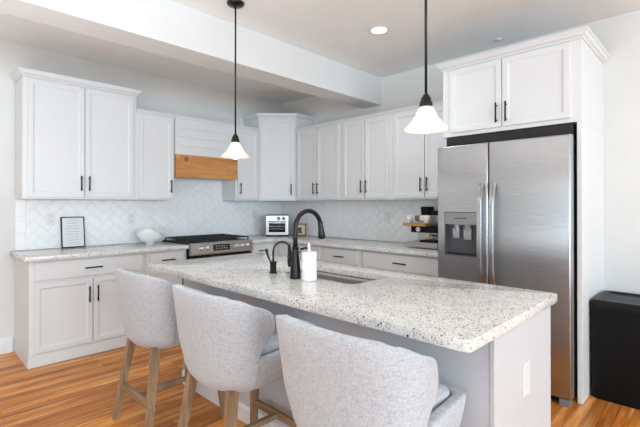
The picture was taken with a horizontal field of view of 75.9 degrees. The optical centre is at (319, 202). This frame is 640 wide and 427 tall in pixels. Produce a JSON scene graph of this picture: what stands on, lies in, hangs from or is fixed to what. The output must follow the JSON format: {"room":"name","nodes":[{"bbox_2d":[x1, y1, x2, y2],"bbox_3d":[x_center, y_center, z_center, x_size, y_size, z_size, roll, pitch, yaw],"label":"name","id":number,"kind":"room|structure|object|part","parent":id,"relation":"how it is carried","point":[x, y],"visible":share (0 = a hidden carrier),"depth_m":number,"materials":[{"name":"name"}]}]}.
{"room":"kitchen","nodes":[
{"label":"kitchen","id":0,"kind":"room"},
{"bbox_2d":[0,40,281,350],"bbox_3d":[-3.224,-0.022,3.387,0.120,2.866,7.720,0,0,44],"label":"wall","id":1,"kind":"structure","parent":0,"point":[159,94],"depth_m":4.02,"materials":[{"name":"paint"}]},
{"bbox_2d":[0,336,12,353],"bbox_3d":[-4.299,1.276,2.189,0.016,0.140,4.310,0,0,44],"label":"baseboard","id":2,"kind":"structure","parent":1,"relation":"attached to","point":[6,344],"depth_m":3.69,"materials":[{"name":"paint"}]},
{"bbox_2d":[10,66,141,199],"bbox_3d":[-2.312,-0.592,3.960,0.364,1.120,1.049,0,0,44],"label":"upper cabinet","id":3,"kind":"object","parent":1,"relation":"attached to","point":[73,142],"visible":1,"depth_m":3.79,"materials":[{"name":"paint"}]},
{"bbox_3d":[-2.373,-0.564,3.704,0.020,1.026,0.442,0,0,44],"label":"door","id":4,"kind":"part","parent":3,"relation":"part of","materials":[{"name":"paint"}]},
{"bbox_3d":[-2.316,-1.123,3.966,0.352,0.058,1.049,0,0,44],"label":"crown moulding","id":5,"kind":"part","parent":3,"relation":"part of","materials":[{"name":"paint"}]},
{"bbox_3d":[-2.219,-0.180,3.819,0.036,0.140,0.012,0,0,44],"label":"handle","id":6,"kind":"part","parent":3,"relation":"part of","materials":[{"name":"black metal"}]},
{"bbox_3d":[-2.171,-0.180,3.868,0.036,0.140,0.012,0,0,44],"label":"handle","id":7,"kind":"part","parent":3,"relation":"part of","materials":[{"name":"black metal"}]},
{"bbox_3d":[-2.058,-0.563,4.025,0.020,1.026,0.442,0,0,44],"label":"door","id":8,"kind":"part","parent":3,"relation":"part of","materials":[{"name":"paint"}]},
{"bbox_2d":[15,179,281,250],"bbox_3d":[-1.670,0.080,4.878,0.008,0.722,3.173,0,0,44],"label":"tile backsplash","id":9,"kind":"structure","parent":1,"relation":"attached to","point":[197,207],"depth_m":4.60,"materials":[{"name":"white tile"}]},
{"bbox_2d":[47,213,54,224],"bbox_3d":[-2.579,0.156,3.938,0.009,0.116,0.072,0,0,44],"label":"wall outlet","id":10,"kind":"object","parent":9,"relation":"attached to","point":[50,216],"visible":1,"depth_m":3.94,"materials":[{"name":"white plastic"}]},
{"bbox_2d":[128,214,134,223],"bbox_3d":[-2.054,0.177,4.473,0.009,0.116,0.072,0,0,44],"label":"wall outlet","id":11,"kind":"object","parent":9,"relation":"attached to","point":[131,217],"visible":1,"depth_m":4.47,"materials":[{"name":"white plastic"}]},
{"bbox_2d":[252,210,256,218],"bbox_3d":[-0.901,0.160,5.647,0.010,0.116,0.072,0,0,44],"label":"wall outlet","id":12,"kind":"object","parent":9,"relation":"attached to","point":[254,212],"visible":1,"depth_m":5.64,"materials":[{"name":"white plastic"}]},
{"bbox_2d":[136,108,174,199],"bbox_3d":[-1.833,-0.497,4.448,0.364,0.934,0.406,0,0,44],"label":"upper cabinet","id":13,"kind":"object","parent":1,"relation":"attached to","point":[154,129],"visible":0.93,"depth_m":4.34,"materials":[{"name":"paint"}]},
{"bbox_3d":[-1.733,-0.948,4.352,0.028,0.034,0.406,0,0,44],"label":"crown moulding","id":14,"kind":"part","parent":13,"relation":"part of","materials":[{"name":"paint"}]},
{"bbox_2d":[174,115,236,179],"bbox_3d":[-1.417,-0.623,4.887,0.343,0.679,0.787,0,0,44],"label":"range hood","id":15,"kind":"object","parent":1,"relation":"attached to","point":[199,144],"visible":0.79,"depth_m":4.73,"materials":[{"name":"paint"}]},
{"bbox_3d":[-1.311,-0.946,4.783,0.028,0.034,0.787,0,0,44],"label":"crown moulding","id":16,"kind":"part","parent":15,"relation":"part of","materials":[{"name":"paint"}]},
{"bbox_2d":[222,125,259,200],"bbox_3d":[-1.010,-0.494,5.286,0.364,0.934,0.352,0,0,44],"label":"upper cabinet","id":17,"kind":"object","parent":1,"relation":"attached to","point":[245,188],"visible":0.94,"depth_m":5.19,"materials":[{"name":"paint"}]},
{"bbox_3d":[-0.916,-0.477,5.188,0.020,0.864,0.303,0,0,44],"label":"door","id":18,"kind":"part","parent":17,"relation":"part of","materials":[{"name":"paint"}]},
{"bbox_3d":[-0.910,-0.944,5.190,0.028,0.034,0.352,0,0,44],"label":"crown moulding","id":19,"kind":"part","parent":17,"relation":"part of","materials":[{"name":"paint"}]},
{"bbox_2d":[242,113,314,200],"bbox_3d":[-0.556,-0.590,5.514,0.693,1.128,0.693,0,0,44],"label":"upper cabinet","id":20,"kind":"object","parent":1,"relation":"attached to","point":[276,133],"visible":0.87,"depth_m":5.32,"materials":[{"name":"paint"}]},
{"bbox_3d":[-0.555,-0.562,5.317,0.432,1.034,0.020,0,0,-1],"label":"door","id":21,"kind":"part","parent":20,"relation":"part of","materials":[{"name":"paint"}]},
{"bbox_3d":[-0.555,-1.125,5.417,0.980,0.058,0.262,0,0,-1],"label":"crown moulding","id":22,"kind":"part","parent":20,"relation":"part of","materials":[{"name":"paint"}]},
{"bbox_2d":[0,0,639,103],"bbox_3d":[0.916,-1.512,-0.669,11.720,0.080,7.720,0,0,44],"label":"ceiling","id":23,"kind":"structure","parent":0,"point":[336,30],"depth_m":3.47,"materials":[{"name":"paint"}]},
{"bbox_2d":[221,0,248,158],"bbox_3d":[-0.616,-0.887,2.989,0.200,1.140,0.200,0,0,44],"label":"pendant light","id":24,"kind":"object","parent":23,"relation":"hanging from","point":[235,150],"visible":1,"depth_m":2.96,"materials":[{"name":"white glass"}]},
{"bbox_3d":[-0.616,-0.387,2.987,0.200,0.111,0.200,0,0,44],"label":"lamp shade","id":25,"kind":"part","parent":24,"relation":"part of","materials":[{"name":"white glass"}]},
{"bbox_3d":[-0.616,-0.964,2.989,0.012,0.946,0.012,0,0,44],"label":"rod","id":26,"kind":"part","parent":24,"relation":"part of","materials":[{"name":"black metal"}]},
{"bbox_2d":[369,26,389,34],"bbox_3d":[0.497,-1.453,3.458,0.176,0.004,0.176,0,0,44],"label":"recessed light","id":27,"kind":"object","parent":23,"relation":"in","point":[377,30],"visible":1,"depth_m":3.46,"materials":[{"name":"white plastic"}]},
{"bbox_2d":[404,0,447,133],"bbox_3d":[0.491,-0.891,1.903,0.200,1.140,0.200,0,0,44],"label":"pendant light","id":28,"kind":"object","parent":23,"relation":"hanging from","point":[426,120],"visible":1,"depth_m":1.88,"materials":[{"name":"white glass"}]},
{"bbox_3d":[0.491,-0.969,1.903,0.012,0.946,0.012,0,0,44],"label":"rod","id":29,"kind":"part","parent":28,"relation":"part of","materials":[{"name":"black metal"}]},
{"bbox_3d":[0.491,-0.391,1.901,0.200,0.111,0.200,0,0,44],"label":"lamp shade","id":30,"kind":"part","parent":28,"relation":"part of","materials":[{"name":"white glass"}]},
{"bbox_3d":[0.491,-0.381,1.901,0.058,0.118,0.058,0,0,44],"label":"bulb","id":31,"kind":"part","parent":28,"relation":"part of","materials":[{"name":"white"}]},
{"bbox_2d":[0,344,639,426],"bbox_3d":[0.916,1.364,-0.681,11.520,0.060,7.520,0,0,44],"label":"floor","id":32,"kind":"structure","parent":0,"point":[80,391],"depth_m":2.80,"materials":[{"name":"brown wood"}]},
{"bbox_2d":[14,252,145,368],"bbox_3d":[-2.227,0.915,3.855,0.640,0.876,0.952,0,0,44],"label":"base cabinet","id":33,"kind":"object","parent":32,"relation":"on","point":[66,309],"visible":0.89,"depth_m":3.56,"materials":[{"name":"paint"}]},
{"bbox_3d":[-2.184,0.953,3.508,0.020,0.568,0.434,0,0,44],"label":"door","id":34,"kind":"part","parent":33,"relation":"part of","materials":[{"name":"paint"}]},
{"bbox_3d":[-2.029,0.571,3.667,0.020,0.150,0.877,0,0,44],"label":"drawer","id":35,"kind":"part","parent":33,"relation":"part of","materials":[{"name":"paint"}]},
{"bbox_3d":[-2.033,0.804,3.622,0.036,0.140,0.012,0,0,44],"label":"handle","id":36,"kind":"part","parent":33,"relation":"part of","materials":[{"name":"black metal"}]},
{"bbox_2d":[10,241,188,261],"bbox_3d":[-2.083,0.458,3.991,0.640,0.038,1.411,0,0,44],"label":"countertop","id":37,"kind":"structure","parent":33,"relation":"on","point":[114,249],"depth_m":3.77,"materials":[{"name":"stone"}]},
{"bbox_2d":[60,217,84,247],"bbox_3d":[-2.434,0.289,4.046,0.058,0.301,0.205,0,0,44],"label":"framed sign","id":38,"kind":"object","parent":37,"relation":"on","point":[72,228],"visible":1,"depth_m":4.04,"materials":[{"name":"white paper"}]},
{"bbox_2d":[135,227,164,243],"bbox_3d":[-1.812,0.350,4.382,0.262,0.180,0.320,0,0,27],"label":"bowl","id":39,"kind":"object","parent":37,"relation":"on","point":[146,235],"visible":0.98,"depth_m":4.29,"materials":[{"name":"white ceramic"}]},
{"bbox_3d":[-1.874,0.954,3.824,0.020,0.568,0.434,0,0,44],"label":"door","id":40,"kind":"part","parent":33,"relation":"part of","materials":[{"name":"paint"}]},
{"bbox_2d":[145,249,185,284],"bbox_3d":[-1.742,0.917,4.349,0.640,0.876,0.426,0,0,44],"label":"base cabinet","id":41,"kind":"object","parent":32,"relation":"on","point":[169,255],"visible":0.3,"depth_m":4.13,"materials":[{"name":"paint"}]},
{"bbox_3d":[-1.547,0.956,4.157,0.020,0.568,0.357,0,0,44],"label":"door","id":42,"kind":"part","parent":41,"relation":"part of","materials":[{"name":"paint"}]},
{"bbox_3d":[-1.547,0.573,4.158,0.020,0.150,0.357,0,0,44],"label":"drawer","id":43,"kind":"part","parent":41,"relation":"part of","materials":[{"name":"paint"}]},
{"bbox_2d":[112,268,224,426],"bbox_3d":[-0.944,0.874,2.558,0.599,0.946,0.546,0,0,44],"label":"counter stool","id":44,"kind":"object","parent":32,"relation":"on","point":[146,302],"visible":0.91,"depth_m":2.30,"materials":[{"name":"fabric"}]},
{"bbox_3d":[-1.216,1.082,2.556,0.156,0.530,0.061,0,0,-10],"label":"leg","id":45,"kind":"part","parent":44,"relation":"part of","materials":[{"name":"brown wood"}]},
{"bbox_3d":[-1.036,0.614,2.466,0.599,0.426,0.282,0,0,44],"label":"backrest","id":46,"kind":"part","parent":44,"relation":"part of","materials":[{"name":"fabric"}]},
{"bbox_3d":[-0.940,1.081,2.285,0.061,0.530,0.156,0,0,9],"label":"leg","id":47,"kind":"part","parent":44,"relation":"part of","materials":[{"name":"brown wood"}]},
{"bbox_3d":[-0.932,0.755,2.571,0.541,0.140,0.510,0,0,44],"label":"seat","id":48,"kind":"part","parent":44,"relation":"part of","materials":[{"name":"fabric"}]},
{"bbox_3d":[-0.641,1.082,2.584,0.129,0.530,0.058,0,0,21],"label":"leg","id":49,"kind":"part","parent":44,"relation":"part of","materials":[{"name":"brown wood"}]},
{"bbox_2d":[162,234,252,259],"bbox_3d":[-1.283,0.864,4.748,0.714,0.944,0.784,0,0,44],"label":"gas range","id":50,"kind":"object","parent":32,"relation":"on","point":[210,245],"visible":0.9,"depth_m":4.55,"materials":[{"name":"silver metal"}]},
{"bbox_2d":[162,238,244,244],"bbox_3d":[-1.314,0.441,4.780,0.628,0.021,0.784,0,0,44],"label":"cooktop","id":51,"kind":"object","parent":50,"relation":"in","point":[223,240],"depth_m":4.55,"materials":[{"name":"black metal"}]},
{"bbox_2d":[186,249,247,259],"bbox_3d":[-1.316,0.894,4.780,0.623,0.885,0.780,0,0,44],"label":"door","id":52,"kind":"structure","parent":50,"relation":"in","point":[188,256],"depth_m":4.35,"materials":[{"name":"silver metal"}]},
{"bbox_2d":[190,251,251,258],"bbox_3d":[-1.061,0.838,4.530,0.090,0.535,0.772,0,0,44],"label":"oven","id":53,"kind":"object","parent":50,"relation":"in","point":[207,255],"depth_m":4.49,"materials":[{"name":"metal"}]},
{"bbox_3d":[-1.073,0.491,4.543,0.058,0.128,0.782,0,0,44],"label":"control panel","id":54,"kind":"part","parent":50,"relation":"part of","materials":[{"name":"metal"}]},
{"bbox_2d":[172,284,296,426],"bbox_3d":[-0.394,0.872,2.019,0.599,0.946,0.546,0,0,44],"label":"counter stool","id":55,"kind":"object","parent":32,"relation":"on","point":[230,346],"visible":0.99,"depth_m":1.77,"materials":[{"name":"fabric"}]},
{"bbox_3d":[-0.667,1.080,2.017,0.156,0.530,0.061,0,0,-10],"label":"leg","id":56,"kind":"part","parent":55,"relation":"part of","materials":[{"name":"brown wood"}]},
{"bbox_3d":[-0.487,0.611,1.926,0.599,0.426,0.282,0,0,44],"label":"backrest","id":57,"kind":"part","parent":55,"relation":"part of","materials":[{"name":"fabric"}]},
{"bbox_3d":[-0.391,1.079,1.746,0.061,0.530,0.156,0,0,9],"label":"leg","id":58,"kind":"part","parent":55,"relation":"part of","materials":[{"name":"brown wood"}]},
{"bbox_3d":[-0.373,1.081,2.322,0.058,0.530,0.129,0,0,-22],"label":"leg","id":59,"kind":"part","parent":55,"relation":"part of","materials":[{"name":"brown wood"}]},
{"bbox_3d":[-0.382,0.753,2.032,0.541,0.140,0.510,0,0,44],"label":"seat","id":60,"kind":"part","parent":55,"relation":"part of","materials":[{"name":"fabric"}]},
{"bbox_2d":[260,328,279,356],"bbox_3d":[-0.369,0.675,2.045,0.406,0.047,0.389,0,0,44],"label":"seat cushion","id":61,"kind":"object","parent":55,"relation":"on","point":[272,345],"depth_m":1.92,"materials":[{"name":"fabric"}]},
{"bbox_2d":[251,242,273,254],"bbox_3d":[-0.903,0.920,5.203,0.640,0.876,0.391,0,0,44],"label":"base cabinet","id":62,"kind":"object","parent":32,"relation":"on","point":[257,247],"visible":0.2,"depth_m":5.02,"materials":[{"name":"paint"}]},
{"bbox_2d":[274,242,277,254],"bbox_3d":[-0.557,0.922,5.572,0.619,0.876,0.618,0,0,44],"label":"base cabinet","id":63,"kind":"object","parent":32,"relation":"on","point":[276,247],"visible":0.07,"depth_m":5.14,"materials":[{"name":"paint"}]},
{"bbox_2d":[278,243,322,261],"bbox_3d":[-0.065,0.920,5.074,0.778,0.876,0.640,0,0,44],"label":"base cabinet","id":64,"kind":"object","parent":32,"relation":"on","point":[282,247],"visible":0.11,"depth_m":4.84,"materials":[{"name":"paint"}]},
{"bbox_2d":[323,246,360,266],"bbox_3d":[0.411,0.918,4.606,0.552,0.876,0.640,0,0,44],"label":"base cabinet","id":65,"kind":"object","parent":32,"relation":"on","point":[344,256],"visible":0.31,"depth_m":4.38,"materials":[{"name":"paint"}]},
{"bbox_2d":[182,279,550,426],"bbox_3d":[0.029,0.909,2.508,2.310,0.876,0.678,0,0,44],"label":"kitchen island","id":66,"kind":"object","parent":32,"relation":"on","point":[489,376],"visible":0.18,"depth_m":1.70,"materials":[{"name":"paint"}]},
{"bbox_3d":[-0.210,1.296,2.275,2.292,0.100,0.013,0,0,44],"label":"baseboard","id":67,"kind":"part","parent":66,"relation":"part of","materials":[{"name":"paint"}]},
{"bbox_2d":[148,253,556,352],"bbox_3d":[-0.051,0.452,2.437,2.372,0.038,0.957,0,0,44],"label":"island countertop","id":68,"kind":"structure","parent":66,"relation":"on","point":[459,315],"depth_m":1.91,"materials":[{"name":"stone"}]},
{"bbox_2d":[265,241,288,273],"bbox_3d":[-0.256,0.335,2.541,0.162,0.196,0.050,0,0,-21],"label":"water tap","id":69,"kind":"object","parent":68,"relation":"on","point":[272,263],"visible":0.96,"depth_m":2.52,"materials":[{"name":"black metal"}]},
{"bbox_2d":[269,261,276,273],"bbox_3d":[-0.288,0.396,2.529,0.050,0.074,0.050,0,0,44],"label":"base","id":70,"kind":"object","parent":69,"relation":"on","point":[272,263],"depth_m":2.51,"materials":[{"name":"black metal"}]},
{"bbox_3d":[-0.237,0.300,2.549,0.121,0.126,0.020,0,0,-17],"label":"spout","id":71,"kind":"part","parent":69,"relation":"part of","materials":[{"name":"black metal"}]},
{"bbox_2d":[287,208,324,278],"bbox_3d":[-0.090,0.233,2.439,0.115,0.398,0.264,0,0,44],"label":"kitchen faucet","id":72,"kind":"object","parent":68,"relation":"on","point":[293,261],"visible":1,"depth_m":2.35,"materials":[{"name":"black metal"}]},
{"bbox_3d":[-0.172,0.308,2.388,0.032,0.130,0.072,0,0,-32],"label":"lever handle","id":73,"kind":"part","parent":72,"relation":"part of","materials":[{"name":"black metal"}]},
{"bbox_2d":[290,246,300,278],"bbox_3d":[-0.141,0.341,2.350,0.066,0.182,0.066,0,0,44],"label":"base","id":74,"kind":"object","parent":72,"relation":"on","point":[294,253],"depth_m":2.33,"materials":[{"name":"black metal"}]},
{"bbox_3d":[-0.069,0.143,2.420,0.227,0.218,0.028,0,0,-44],"label":"spout","id":75,"kind":"part","parent":72,"relation":"part of","materials":[{"name":"black metal"}]},
{"bbox_2d":[300,242,316,280],"bbox_3d":[-0.062,0.325,2.296,0.091,0.213,0.087,0,0,44],"label":"soap dispenser","id":76,"kind":"object","parent":68,"relation":"on","point":[309,257],"visible":1,"depth_m":2.26,"materials":[{"name":"white ceramic"}]},
{"bbox_2d":[285,270,372,283],"bbox_3d":[0.043,0.570,2.540,0.777,0.198,0.412,0,0,44],"label":"sink","id":77,"kind":"object","parent":68,"relation":"in","point":[334,277],"visible":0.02,"depth_m":2.71,"materials":[{"name":"metal"}]},
{"bbox_3d":[0.851,0.906,1.708,0.017,0.876,0.668,0,0,44],"label":"panel","id":78,"kind":"part","parent":66,"relation":"part of","materials":[{"name":"paint"}]},
{"bbox_2d":[522,360,529,397],"bbox_3d":[0.851,0.724,1.690,0.010,0.135,0.078,0,0,44],"label":"wall outlet","id":79,"kind":"object","parent":66,"relation":"attached to","point":[526,366],"visible":1,"depth_m":1.68,"materials":[{"name":"white plastic"}]},
{"bbox_2d":[275,314,465,426],"bbox_3d":[0.177,0.870,1.459,0.599,0.946,0.546,0,0,44],"label":"counter stool","id":80,"kind":"object","parent":32,"relation":"on","point":[332,379],"visible":1,"depth_m":1.21,"materials":[{"name":"fabric"}]},
{"bbox_2d":[432,382,449,410],"bbox_3d":[0.202,0.673,1.485,0.406,0.047,0.389,0,0,44],"label":"seat cushion","id":81,"kind":"object","parent":80,"relation":"on","point":[443,392],"depth_m":1.43,"materials":[{"name":"fabric"}]},
{"bbox_3d":[0.189,0.751,1.471,0.541,0.140,0.510,0,0,44],"label":"seat","id":82,"kind":"part","parent":80,"relation":"part of","materials":[{"name":"fabric"}]},
{"bbox_2d":[361,250,437,276],"bbox_3d":[0.959,0.915,4.069,0.978,0.876,0.640,0,0,44],"label":"base cabinet","id":83,"kind":"object","parent":32,"relation":"on","point":[413,264],"visible":0.25,"depth_m":3.86,"materials":[{"name":"paint"}]},
{"bbox_2d":[241,234,437,257],"bbox_3d":[0.132,0.461,4.619,2.924,0.038,1.000,0,0,44],"label":"countertop","id":84,"kind":"structure","parent":83,"relation":"on","point":[358,244],"depth_m":4.44,"materials":[{"name":"stone"}]},
{"bbox_2d":[266,214,288,236],"bbox_3d":[-0.569,0.302,5.483,0.300,0.285,0.287,0,0,-5],"label":"toaster oven","id":85,"kind":"object","parent":84,"relation":"on","point":[276,224],"visible":1,"depth_m":5.37,"materials":[{"name":"white metal"}]},
{"bbox_2d":[298,224,305,235],"bbox_3d":[-0.269,0.363,5.545,0.165,0.165,0.046,0,0,6],"label":"photo frame","id":86,"kind":"object","parent":84,"relation":"on","point":[301,227],"visible":0.62,"depth_m":5.54,"materials":[{"name":"brown wood"}]},
{"bbox_2d":[406,207,437,248],"bbox_3d":[1.087,0.239,4.027,0.335,0.400,0.396,0,0,44],"label":"espresso machine","id":87,"kind":"object","parent":84,"relation":"on","point":[427,236],"visible":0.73,"depth_m":3.96,"materials":[{"name":"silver metal"}]},
{"bbox_2d":[403,222,431,226],"bbox_3d":[0.946,0.211,3.998,0.245,0.030,0.126,0,0,44],"label":"wooden tray","id":88,"kind":"object","parent":87,"relation":"on","point":[412,223],"visible":0.86,"depth_m":3.94,"materials":[{"name":"brown wood"}]},
{"bbox_2d":[406,215,413,222],"bbox_3d":[0.886,0.158,4.053,0.081,0.075,0.079,0,0,44],"label":"cup","id":89,"kind":"object","parent":88,"relation":"on","point":[409,218],"visible":1,"depth_m":4.03,"materials":[{"name":"white ceramic"}]},
{"bbox_2d":[422,215,430,222],"bbox_3d":[1.018,0.158,3.924,0.081,0.075,0.079,0,0,44],"label":"cup","id":90,"kind":"object","parent":88,"relation":"on","point":[426,218],"visible":0.94,"depth_m":3.90,"materials":[{"name":"white ceramic"}]},
{"bbox_2d":[406,240,437,248],"bbox_3d":[1.037,0.402,3.975,0.335,0.052,0.220,0,0,44],"label":"drip tray","id":91,"kind":"object","parent":87,"relation":"on","point":[432,244],"depth_m":3.88,"materials":[{"name":"silver metal"}]},
{"bbox_3d":[1.193,0.084,4.047,0.150,0.078,0.140,0,0,44],"label":"water lid","id":92,"kind":"part","parent":87,"relation":"part of","materials":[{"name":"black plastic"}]},
{"bbox_2d":[438,123,577,407],"bbox_3d":[1.550,0.406,3.271,0.951,1.888,0.876,0,0,44],"label":"refrigerator","id":93,"kind":"object","parent":32,"relation":"on","point":[507,200],"visible":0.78,"depth_m":2.90,"materials":[{"name":"grey metal"}]},
{"bbox_3d":[1.117,0.125,3.223,0.260,0.094,0.053,0,0,44],"label":"control panel","id":94,"kind":"part","parent":93,"relation":"part of","materials":[{"name":"grey"}]},
{"bbox_3d":[1.130,0.424,3.229,0.410,1.748,0.075,0,0,44],"label":"freezer door","id":95,"kind":"part","parent":93,"relation":"part of","materials":[{"name":"metal"}]},
{"bbox_3d":[1.197,0.249,3.059,0.033,0.800,0.078,0,0,44],"label":"handle","id":96,"kind":"part","parent":93,"relation":"part of","materials":[{"name":"metal"}]},
{"bbox_3d":[1.260,0.249,2.998,0.033,0.800,0.078,0,0,44],"label":"handle","id":97,"kind":"part","parent":93,"relation":"part of","materials":[{"name":"metal"}]},
{"bbox_3d":[1.472,0.422,2.893,0.534,1.748,0.075,0,0,44],"label":"door","id":98,"kind":"part","parent":93,"relation":"part of","materials":[{"name":"metal"}]},
{"bbox_2d":[573,139,577,395],"bbox_3d":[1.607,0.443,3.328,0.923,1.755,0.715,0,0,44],"label":"panel","id":99,"kind":"object","parent":93,"relation":"in","point":[575,371],"depth_m":2.81,"materials":[{"name":"grey metal"}]},
{"bbox_2d":[436,26,609,404],"bbox_3d":[1.624,0.098,3.330,1.093,2.505,0.769,0,0,44],"label":"tall cabinet","id":100,"kind":"object","parent":32,"relation":"on","point":[560,83],"visible":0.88,"depth_m":2.96,"materials":[{"name":"paint"}]},
{"bbox_3d":[1.226,-0.831,3.250,0.414,0.512,0.020,0,0,44],"label":"door","id":101,"kind":"part","parent":100,"relation":"part of","materials":[{"name":"paint"}]},
{"bbox_3d":[1.331,-0.681,3.106,0.012,0.150,0.036,0,0,44],"label":"handle","id":102,"kind":"part","parent":100,"relation":"part of","materials":[{"name":"black metal"}]},
{"bbox_3d":[1.382,-0.681,3.056,0.012,0.150,0.036,0,0,44],"label":"handle","id":103,"kind":"part","parent":100,"relation":"part of","materials":[{"name":"black metal"}]},
{"bbox_3d":[1.625,-1.127,3.336,1.093,0.055,0.749,0,0,44],"label":"crown moulding","id":104,"kind":"part","parent":100,"relation":"part of","materials":[{"name":"paint"}]},
{"bbox_3d":[1.539,-0.832,2.942,0.448,0.512,0.020,0,0,44],"label":"door","id":105,"kind":"part","parent":100,"relation":"part of","materials":[{"name":"paint"}]},
{"bbox_3d":[1.991,0.402,3.007,0.030,1.894,0.713,0,0,44],"label":"panel","id":106,"kind":"part","parent":100,"relation":"part of","materials":[{"name":"paint"}]},
{"bbox_2d":[590,290,639,409],"bbox_3d":[2.205,1.009,2.847,0.486,0.678,0.467,0,0,44],"label":"trash can","id":107,"kind":"object","parent":32,"relation":"on","point":[615,315],"visible":1,"depth_m":2.76,"materials":[{"name":"black plastic"}]},
{"bbox_3d":[2.205,0.696,2.848,0.486,0.052,0.466,0,0,44],"label":"lid","id":108,"kind":"part","parent":107,"relation":"part of","materials":[{"name":"black plastic"}]},
{"bbox_2d":[282,10,639,293],"bbox_3d":[3.620,-0.028,1.995,11.600,2.866,0.120,0,0,44],"label":"wall","id":109,"kind":"structure","parent":0,"point":[619,35],"depth_m":3.21,"materials":[{"name":"paint"}]},
{"bbox_2d":[0,0,380,108],"bbox_3d":[-2.008,-1.302,2.186,0.265,0.316,7.500,0,0,44],"label":"ceiling beam","id":110,"kind":"structure","parent":109,"relation":"attached to","point":[169,28],"depth_m":3.17,"materials":[{"name":"paint"}]},
{"bbox_2d":[294,120,352,200],"bbox_3d":[0.058,-0.494,5.141,0.790,0.934,0.364,0,0,44],"label":"upper cabinet","id":111,"kind":"object","parent":109,"relation":"attached to","point":[318,148],"visible":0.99,"depth_m":5.01,"materials":[{"name":"paint"}]},
{"bbox_3d":[-0.168,-0.477,5.172,0.356,0.864,0.020,0,0,44],"label":"door","id":112,"kind":"part","parent":111,"relation":"part of","materials":[{"name":"paint"}]},
{"bbox_3d":[-0.040,-0.945,5.043,0.790,0.034,0.028,0,0,44],"label":"crown moulding","id":113,"kind":"part","parent":111,"relation":"part of","materials":[{"name":"paint"}]},
{"bbox_3d":[0.092,-0.478,4.917,0.356,0.864,0.020,0,0,44],"label":"door","id":114,"kind":"part","parent":111,"relation":"part of","materials":[{"name":"paint"}]},
{"bbox_2d":[282,200,437,242],"bbox_3d":[0.483,0.207,4.982,2.925,0.468,0.008,0,0,44],"label":"tile backsplash","id":115,"kind":"structure","parent":109,"relation":"attached to","point":[364,219],"depth_m":4.95,"materials":[{"name":"white tile"}]},
{"bbox_2d":[384,212,389,221],"bbox_3d":[0.766,0.166,4.691,0.072,0.116,0.010,0,0,44],"label":"wall outlet","id":116,"kind":"object","parent":115,"relation":"attached to","point":[386,214],"visible":1,"depth_m":4.69,"materials":[{"name":"white plastic"}]},
{"bbox_2d":[340,110,391,199],"bbox_3d":[0.590,-0.496,4.619,0.699,0.934,0.364,0,0,44],"label":"upper cabinet","id":117,"kind":"object","parent":109,"relation":"attached to","point":[366,143],"visible":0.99,"depth_m":4.49,"materials":[{"name":"paint"}]},
{"bbox_3d":[0.381,-0.479,4.634,0.311,0.864,0.020,0,0,44],"label":"door","id":118,"kind":"part","parent":117,"relation":"part of","materials":[{"name":"paint"}]},
{"bbox_3d":[0.492,-0.947,4.521,0.699,0.034,0.028,0,0,44],"label":"crown moulding","id":119,"kind":"part","parent":117,"relation":"part of","materials":[{"name":"paint"}]},
{"bbox_3d":[0.608,-0.480,4.410,0.311,0.864,0.020,0,0,44],"label":"door","id":120,"kind":"part","parent":117,"relation":"part of","materials":[{"name":"paint"}]},
{"bbox_2d":[391,100,444,199],"bbox_3d":[1.119,-0.499,4.100,0.783,0.934,0.364,0,0,44],"label":"upper cabinet","id":121,"kind":"object","parent":109,"relation":"attached to","point":[414,156],"visible":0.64,"depth_m":4.09,"materials":[{"name":"paint"}]},
{"bbox_3d":[0.895,-0.481,4.129,0.353,0.864,0.020,0,0,44],"label":"door","id":122,"kind":"part","parent":121,"relation":"part of","materials":[{"name":"paint"}]},
{"bbox_3d":[1.021,-0.949,4.002,0.783,0.034,0.028,0,0,44],"label":"crown moulding","id":123,"kind":"part","parent":121,"relation":"part of","materials":[{"name":"paint"}]},
{"bbox_3d":[1.029,-0.179,3.957,0.012,0.140,0.036,0,0,44],"label":"handle","id":124,"kind":"part","parent":121,"relation":"part of","materials":[{"name":"black metal"}]},
{"bbox_3d":[1.153,-0.482,3.876,0.353,0.864,0.020,0,0,44],"label":"door","id":125,"kind":"part","parent":121,"relation":"part of","materials":[{"name":"paint"}]}
]}

